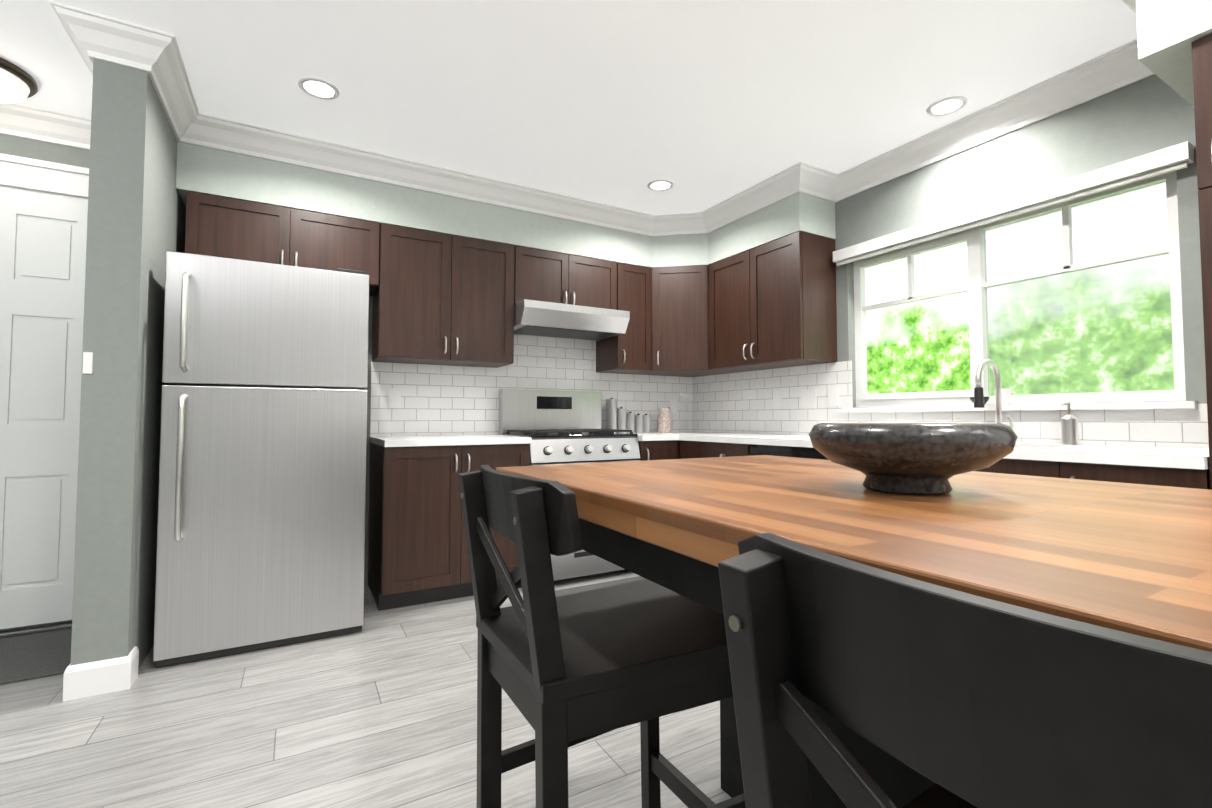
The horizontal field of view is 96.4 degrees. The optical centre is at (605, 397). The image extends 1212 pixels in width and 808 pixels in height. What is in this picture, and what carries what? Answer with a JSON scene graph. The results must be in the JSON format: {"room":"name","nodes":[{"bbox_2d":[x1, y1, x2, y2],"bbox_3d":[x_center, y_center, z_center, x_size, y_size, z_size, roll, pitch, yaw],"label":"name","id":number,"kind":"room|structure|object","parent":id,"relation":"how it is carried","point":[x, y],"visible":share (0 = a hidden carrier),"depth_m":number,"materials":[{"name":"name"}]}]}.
{"room":"kitchen","nodes":[
{"label":"kitchen","id":0,"kind":"room"},
{"bbox_2d":[70,59,185,668],"bbox_3d":[-2.122,-0.142,2.477,0.160,2.520,0.950,1,-3,-30],"label":"wall","id":1,"kind":"structure","parent":0,"point":[136,223],"depth_m":2.08,"materials":[{"name":"paint"}]},
{"bbox_2d":[82,352,92,373],"bbox_3d":[-1.940,-0.130,2.030,0.026,0.080,0.006,1,-3,-30],"label":"light switch","id":2,"kind":"object","parent":1,"relation":"attached to","point":[87,362],"visible":1,"depth_m":2.03,"materials":[{"name":"white plastic"}]},
{"bbox_2d":[0,134,684,630],"bbox_3d":[-1.609,-0.107,3.385,5.590,2.520,0.120,1,-3,-30],"label":"wall","id":3,"kind":"structure","parent":0,"point":[42,150],"depth_m":2.74,"materials":[{"name":"paint"}]},
{"bbox_2d":[0,187,87,637],"bbox_3d":[-2.885,0.058,2.528,0.832,2.125,0.085,1,-3,-30],"label":"entry door","id":4,"kind":"structure","parent":3,"relation":"in","point":[43,239],"depth_m":2.63,"materials":[{"name":"white wood"}]},
{"bbox_2d":[0,153,88,199],"bbox_3d":[-2.895,-0.019,2.547,1.064,2.280,0.054,1,-3,-30],"label":"door frame","id":5,"kind":"structure","parent":3,"relation":"attached to","point":[39,176],"depth_m":2.66,"materials":[{"name":"white wood"}]},
{"bbox_2d":[185,191,384,295],"bbox_3d":[-1.780,-0.834,3.055,0.898,0.367,0.327,1,-3,-30],"label":"upper cabinet","id":6,"kind":"object","parent":3,"relation":"attached to","point":[216,226],"depth_m":2.89,"materials":[{"name":"brown wood"}]},
{"bbox_2d":[372,224,516,366],"bbox_3d":[-1.033,-0.612,3.473,0.815,0.778,0.327,1,-3,-30],"label":"upper cabinet","id":7,"kind":"object","parent":3,"relation":"attached to","point":[442,299],"depth_m":3.32,"materials":[{"name":"brown wood"}]},
{"bbox_2d":[370,335,693,436],"bbox_3d":[-0.375,-0.082,4.015,2.520,0.740,0.006,1,-3,-30],"label":"backsplash","id":8,"kind":"structure","parent":3,"relation":"attached to","point":[439,400],"depth_m":3.79,"materials":[{"name":"tile"}]},
{"bbox_2d":[388,388,400,405],"bbox_3d":[-1.347,-0.002,3.450,0.075,0.115,0.006,1,-3,-30],"label":"electrical outlet","id":9,"kind":"object","parent":8,"relation":"attached to","point":[394,396],"visible":1,"depth_m":3.45,"materials":[{"name":"white plastic"}]},
{"bbox_2d":[517,246,616,309],"bbox_3d":[-0.338,-0.792,3.876,0.777,0.387,0.327,1,-3,-30],"label":"upper cabinet","id":10,"kind":"object","parent":3,"relation":"attached to","point":[542,275],"depth_m":3.72,"materials":[{"name":"brown wood"}]},
{"bbox_2d":[514,299,629,340],"bbox_3d":[-0.294,-0.523,3.788,0.776,0.150,0.491,1,-3,-30],"label":"range hood","id":11,"kind":"object","parent":10,"relation":"attached to","point":[549,319],"visible":0.84,"depth_m":3.62,"materials":[{"name":"silver metal"}]},
{"bbox_2d":[596,263,656,374],"bbox_3d":[0.164,-0.587,4.121,0.337,0.778,0.384,1,-3,-30],"label":"upper cabinet","id":12,"kind":"object","parent":3,"relation":"attached to","point":[627,353],"depth_m":4.01,"materials":[{"name":"brown wood"}]},
{"bbox_2d":[649,265,742,376],"bbox_3d":[0.602,-0.583,4.212,0.702,0.778,0.659,1,-3,-30],"label":"upper cabinet","id":13,"kind":"object","parent":3,"relation":"attached to","point":[678,295],"depth_m":4.02,"materials":[{"name":"brown wood"}]},
{"bbox_2d":[0,570,730,807],"bbox_3d":[-0.083,1.078,0.655,5.590,0.060,6.290,1,-3,-30],"label":"floor","id":14,"kind":"structure","parent":0,"point":[379,710],"depth_m":1.75,"materials":[{"name":"laminate"}]},
{"bbox_2d":[0,628,71,684],"bbox_3d":[-2.740,1.101,2.180,1.020,0.011,0.590,1,-3,-30],"label":"rug","id":15,"kind":"object","parent":14,"relation":"on","point":[33,656],"depth_m":2.31,"materials":[{"name":"grey fabric"}]},
{"bbox_2d":[153,251,368,667],"bbox_3d":[-1.672,0.259,2.732,0.780,1.738,0.866,1,-3,-30],"label":"refrigerator","id":16,"kind":"object","parent":14,"relation":"on","point":[261,500],"visible":1,"depth_m":2.39,"materials":[{"name":"silver metal"}]},
{"bbox_2d":[368,443,529,610],"bbox_3d":[-0.953,0.714,3.278,0.817,0.872,0.653,1,-3,-30],"label":"base cabinet","id":17,"kind":"object","parent":14,"relation":"on","point":[417,548],"visible":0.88,"depth_m":2.96,"materials":[{"name":"brown wood"}]},
{"bbox_2d":[370,435,531,446],"bbox_3d":[-0.954,0.259,3.297,0.817,0.037,0.639,1,-3,-30],"label":"countertop","id":18,"kind":"structure","parent":17,"relation":"on","point":[412,441],"depth_m":3.05,"materials":[{"name":"white stone"}]},
{"bbox_2d":[499,389,640,580],"bbox_3d":[-0.239,0.552,3.650,0.776,1.225,0.671,1,-3,-30],"label":"range","id":19,"kind":"object","parent":14,"relation":"on","point":[560,427],"visible":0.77,"depth_m":3.60,"materials":[{"name":"silver metal"}]},
{"bbox_2d":[555,576,644,596],"bbox_3d":[0.052,1.139,3.126,0.890,0.009,0.470,1,-3,-30],"label":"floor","id":20,"kind":"structure","parent":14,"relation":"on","point":[562,592],"depth_m":3.27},
{"bbox_2d":[458,465,745,807],"bbox_3d":[0.003,0.599,1.040,0.494,0.928,0.410,1,-3,-30],"label":"stool","id":21,"kind":"object","parent":14,"relation":"on","point":[565,672],"visible":0.9,"depth_m":0.93,"materials":[{"name":"black wood"}]},
{"bbox_2d":[638,440,669,460],"bbox_3d":[0.209,0.740,3.958,0.304,0.872,0.620,1,-3,-30],"label":"base cabinet","id":22,"kind":"object","parent":14,"relation":"on","point":[649,450],"depth_m":3.69,"materials":[{"name":"brown wood"}]},
{"bbox_2d":[626,432,1209,469],"bbox_3d":[1.113,0.248,3.030,0.938,0.037,3.148,1,-3,-30],"label":"countertop","id":23,"kind":"structure","parent":22,"relation":"on","point":[1185,458],"depth_m":1.96,"materials":[{"name":"white stone"}]},
{"bbox_2d":[606,398,650,432],"bbox_3d":[0.176,0.139,4.174,0.391,0.269,0.088,1,-3,-30],"label":"canisters","id":24,"kind":"object","parent":23,"relation":"on","point":[621,418],"visible":0.92,"depth_m":4.11,"materials":[{"name":"silver metal"}]},
{"bbox_2d":[658,407,671,432],"bbox_3d":[0.464,0.175,4.290,0.110,0.205,0.110,1,-3,-30],"label":"jar","id":25,"kind":"object","parent":23,"relation":"on","point":[664,420],"visible":1,"depth_m":4.25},
{"bbox_2d":[974,358,1013,428],"bbox_3d":[1.771,0.013,2.471,0.216,0.387,0.097,1,-3,-30],"label":"faucet","id":26,"kind":"object","parent":23,"relation":"on","point":[979,395],"visible":0.75,"depth_m":2.48,"materials":[{"name":"silver metal"}]},
{"bbox_2d":[1061,402,1078,444],"bbox_3d":[1.964,0.110,2.303,0.081,0.181,0.060,1,-3,-30],"label":"soap dispenser","id":27,"kind":"object","parent":23,"relation":"on","point":[1069,430],"visible":0.96,"depth_m":2.29,"materials":[{"name":"silver metal"}]},
{"bbox_2d":[670,440,705,458],"bbox_3d":[0.821,0.733,3.778,0.698,0.872,0.315,1,-3,-30],"label":"base cabinet","id":28,"kind":"object","parent":14,"relation":"on","point":[679,449],"depth_m":3.71,"materials":[{"name":"brown wood"}]},
{"bbox_2d":[706,442,752,457],"bbox_3d":[1.007,0.724,3.531,0.620,0.872,0.420,1,-3,-30],"label":"base cabinet","id":29,"kind":"object","parent":14,"relation":"on","point":[713,449],"depth_m":3.37,"materials":[{"name":"brown wood"}]},
{"bbox_2d":[579,518,934,807],"bbox_3d":[0.462,0.626,0.856,0.812,0.859,1.292,1,-3,-30],"label":"table base","id":30,"kind":"object","parent":14,"relation":"on","point":[900,783],"visible":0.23,"depth_m":1.04,"materials":[{"name":"black wood"}]},
{"bbox_2d":[496,455,1211,651],"bbox_3d":[0.454,0.170,0.865,0.855,0.050,1.360,1,-3,-30],"label":"table top","id":31,"kind":"structure","parent":30,"relation":"on","point":[1135,559],"depth_m":0.59,"materials":[{"name":"brown wood"}]},
{"bbox_2d":[809,423,1017,494],"bbox_3d":[0.463,0.091,0.838,0.280,0.102,0.280,1,-3,-30],"label":"bowl","id":32,"kind":"object","parent":31,"relation":"on","point":[917,458],"visible":1,"depth_m":0.74,"materials":[{"name":"stone"}]},
{"bbox_2d":[750,444,828,459],"bbox_3d":[1.235,0.706,3.054,0.636,0.870,0.615,1,-3,-30],"label":"dishwasher","id":33,"kind":"object","parent":14,"relation":"on","point":[797,452],"visible":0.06,"depth_m":2.96,"materials":[{"name":"black metal"}]},
{"bbox_2d":[718,532,1211,807],"bbox_3d":[0.381,0.573,0.375,0.494,0.928,0.410,1,-3,-30],"label":"stool","id":34,"kind":"object","parent":14,"relation":"on","point":[960,699],"visible":1,"depth_m":0.29,"materials":[{"name":"black wood"}]},
{"bbox_2d":[976,458,1033,475],"bbox_3d":[1.656,0.679,2.392,0.620,0.872,0.937,1,-3,-30],"label":"base cabinet","id":35,"kind":"object","parent":14,"relation":"on","point":[1006,466],"depth_m":2.03,"materials":[{"name":"brown wood"}]},
{"bbox_2d":[1030,460,1210,489],"bbox_3d":[1.932,0.660,1.908,0.620,0.872,0.417,1,-3,-30],"label":"base cabinet","id":36,"kind":"object","parent":14,"relation":"on","point":[1145,475],"depth_m":1.75,"materials":[{"name":"brown wood"}]},
{"bbox_2d":[1191,34,1211,489],"bbox_3d":[2.157,0.001,1.499,0.660,2.157,0.555,1,-3,-30],"label":"pantry","id":37,"kind":"object","parent":14,"relation":"on","point":[1202,65],"visible":0.97,"depth_m":1.60,"materials":[{"name":"brown wood"}]},
{"bbox_2d":[176,141,835,267],"bbox_3d":[-0.415,-1.194,3.209,3.490,0.360,1.440,1,-3,-30],"label":"soffit","id":38,"kind":"structure","parent":0,"point":[212,171],"depth_m":3.34,"materials":[{"name":"paint"}]},
{"bbox_2d":[0,0,1136,214],"bbox_3d":[-0.083,-1.510,0.757,5.590,0.080,6.290,1,-3,-30],"label":"ceiling","id":39,"kind":"structure","parent":0,"point":[702,105],"depth_m":2.35,"materials":[{"name":"paint"}]},
{"bbox_2d":[0,57,37,103],"bbox_3d":[-2.686,-1.349,2.301,0.380,0.119,0.380,1,-3,-30],"label":"ceiling light","id":40,"kind":"object","parent":39,"relation":"attached to","point":[18,84],"visible":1,"depth_m":2.33,"materials":[{"name":"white glass"}]},
{"bbox_2d":[298,77,339,99],"bbox_3d":[-1.301,-1.399,2.459,0.168,0.007,0.168,1,-3,-30],"label":"recessed light","id":41,"kind":"object","parent":39,"relation":"in","point":[318,88],"visible":1,"depth_m":2.46,"materials":[{"name":"white"}]},
{"bbox_2d":[647,179,673,190],"bbox_3d":[0.350,-1.359,3.479,0.168,0.007,0.168,1,-3,-30],"label":"recessed light","id":42,"kind":"object","parent":39,"relation":"in","point":[660,185],"visible":1,"depth_m":3.48,"materials":[{"name":"white"}]},
{"bbox_2d":[926,96,967,116],"bbox_3d":[1.633,-1.394,2.600,0.168,0.007,0.168,1,-3,-30],"label":"recessed light","id":43,"kind":"object","parent":39,"relation":"in","point":[946,106],"visible":1,"depth_m":2.59,"materials":[{"name":"white"}]},
{"bbox_2d":[696,74,1206,407],"bbox_3d":[2.294,-0.158,2.058,0.120,2.520,6.050,1,-3,-30],"label":"wall","id":44,"kind":"structure","parent":0,"point":[1150,114],"depth_m":2.45,"materials":[{"name":"paint"}]},
{"bbox_2d":[709,231,836,370],"bbox_3d":[1.071,-0.603,3.705,0.388,0.778,0.869,1,-3,-30],"label":"upper cabinet","id":45,"kind":"object","parent":44,"relation":"attached to","point":[772,304],"depth_m":3.45,"materials":[{"name":"brown wood"}]},
{"bbox_2d":[694,361,1208,448],"bbox_3d":[1.522,0.016,3.281,0.006,0.487,3.150,1,-3,-30],"label":"backsplash","id":46,"kind":"structure","parent":44,"relation":"attached to","point":[739,402],"depth_m":3.35,"materials":[{"name":"tile"}]},
{"bbox_2d":[773,391,781,407],"bbox_3d":[1.208,0.013,3.820,0.006,0.115,0.075,1,-3,-30],"label":"electrical outlet","id":47,"kind":"object","parent":46,"relation":"attached to","point":[777,399],"visible":1,"depth_m":3.82,"materials":[{"name":"white plastic"}]},
{"bbox_2d":[801,389,815,406],"bbox_3d":[1.340,0.004,3.587,0.006,0.115,0.120,1,-3,-30],"label":"electrical outlet","id":48,"kind":"object","parent":46,"relation":"attached to","point":[808,397],"visible":1,"depth_m":3.58,"materials":[{"name":"white plastic"}]},
{"bbox_2d":[828,388,838,405],"bbox_3d":[1.436,-0.003,3.420,0.006,0.115,0.075,1,-3,-30],"label":"electrical outlet","id":49,"kind":"object","parent":46,"relation":"attached to","point":[833,396],"visible":1,"depth_m":3.42,"materials":[{"name":"white plastic"}]},
{"bbox_2d":[842,171,1196,411],"bbox_3d":[1.888,-0.419,2.736,0.145,0.974,1.510,1,-3,-30],"label":"window","id":50,"kind":"structure","parent":44,"relation":"in","point":[1089,307],"depth_m":2.51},
{"bbox_2d":[970,397,989,404],"bbox_3d":[1.858,0.018,2.696,0.083,0.040,0.083,2,-3,-39],"label":"bowl","id":51,"kind":"object","parent":50,"relation":"on","point":[986,399],"depth_m":2.67,"materials":[{"name":"ceramic"}]},
{"bbox_2d":[994,388,1010,404],"bbox_3d":[1.912,-0.004,2.612,0.067,0.076,0.067,2,-3,-42],"label":"candle","id":52,"kind":"object","parent":50,"relation":"on","point":[1005,396],"depth_m":2.58,"materials":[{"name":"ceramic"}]},
{"bbox_2d":[833,141,1193,265],"bbox_3d":[1.824,-0.889,2.717,0.066,0.089,1.550,1,-3,-30],"label":"window blind","id":53,"kind":"object","parent":50,"relation":"attached to","point":[1158,162],"visible":0.96,"depth_m":2.46,"materials":[{"name":"white"}]},
{"bbox_2d":[1136,0,1211,106],"bbox_3d":[2.714,-1.297,0.586,0.650,0.360,3.000,1,-3,-30],"label":"soffit","id":54,"kind":"structure","parent":0,"point":[1169,32],"depth_m":1.69,"materials":[{"name":"paint"}]},
{"bbox_2d":[0,0,1153,236],"bbox_3d":[-0.083,-1.407,0.753,5.350,0.124,6.050,1,-3,-30],"label":"crown molding","id":55,"kind":"structure","parent":54,"relation":"attached to","point":[156,54],"depth_m":2.78,"materials":[{"name":"white"}]},
{"label":"outside","id":56,"kind":"structure","parent":0,"visible":0},
{"bbox_2d":[865,182,1173,395],"bbox_3d":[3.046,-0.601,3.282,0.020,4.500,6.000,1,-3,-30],"label":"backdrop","id":57,"kind":"structure","parent":56,"point":[921,346],"depth_m":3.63,"materials":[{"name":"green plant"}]},
{"bbox_3d":[-2.459,-0.264,-0.647,0.120,2.520,6.050,1,-3,-30],"label":"wall","id":58,"kind":"structure","parent":0,"visible":0},
{"bbox_2d":[63,660,104,701],"bbox_3d":[-2.197,1.055,2.380,0.020,0.120,0.964,1,-3,-30],"label":"baseboard","id":59,"kind":"structure","parent":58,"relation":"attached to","point":[89,679],"depth_m":1.98,"materials":[{"name":"white"}]}
]}

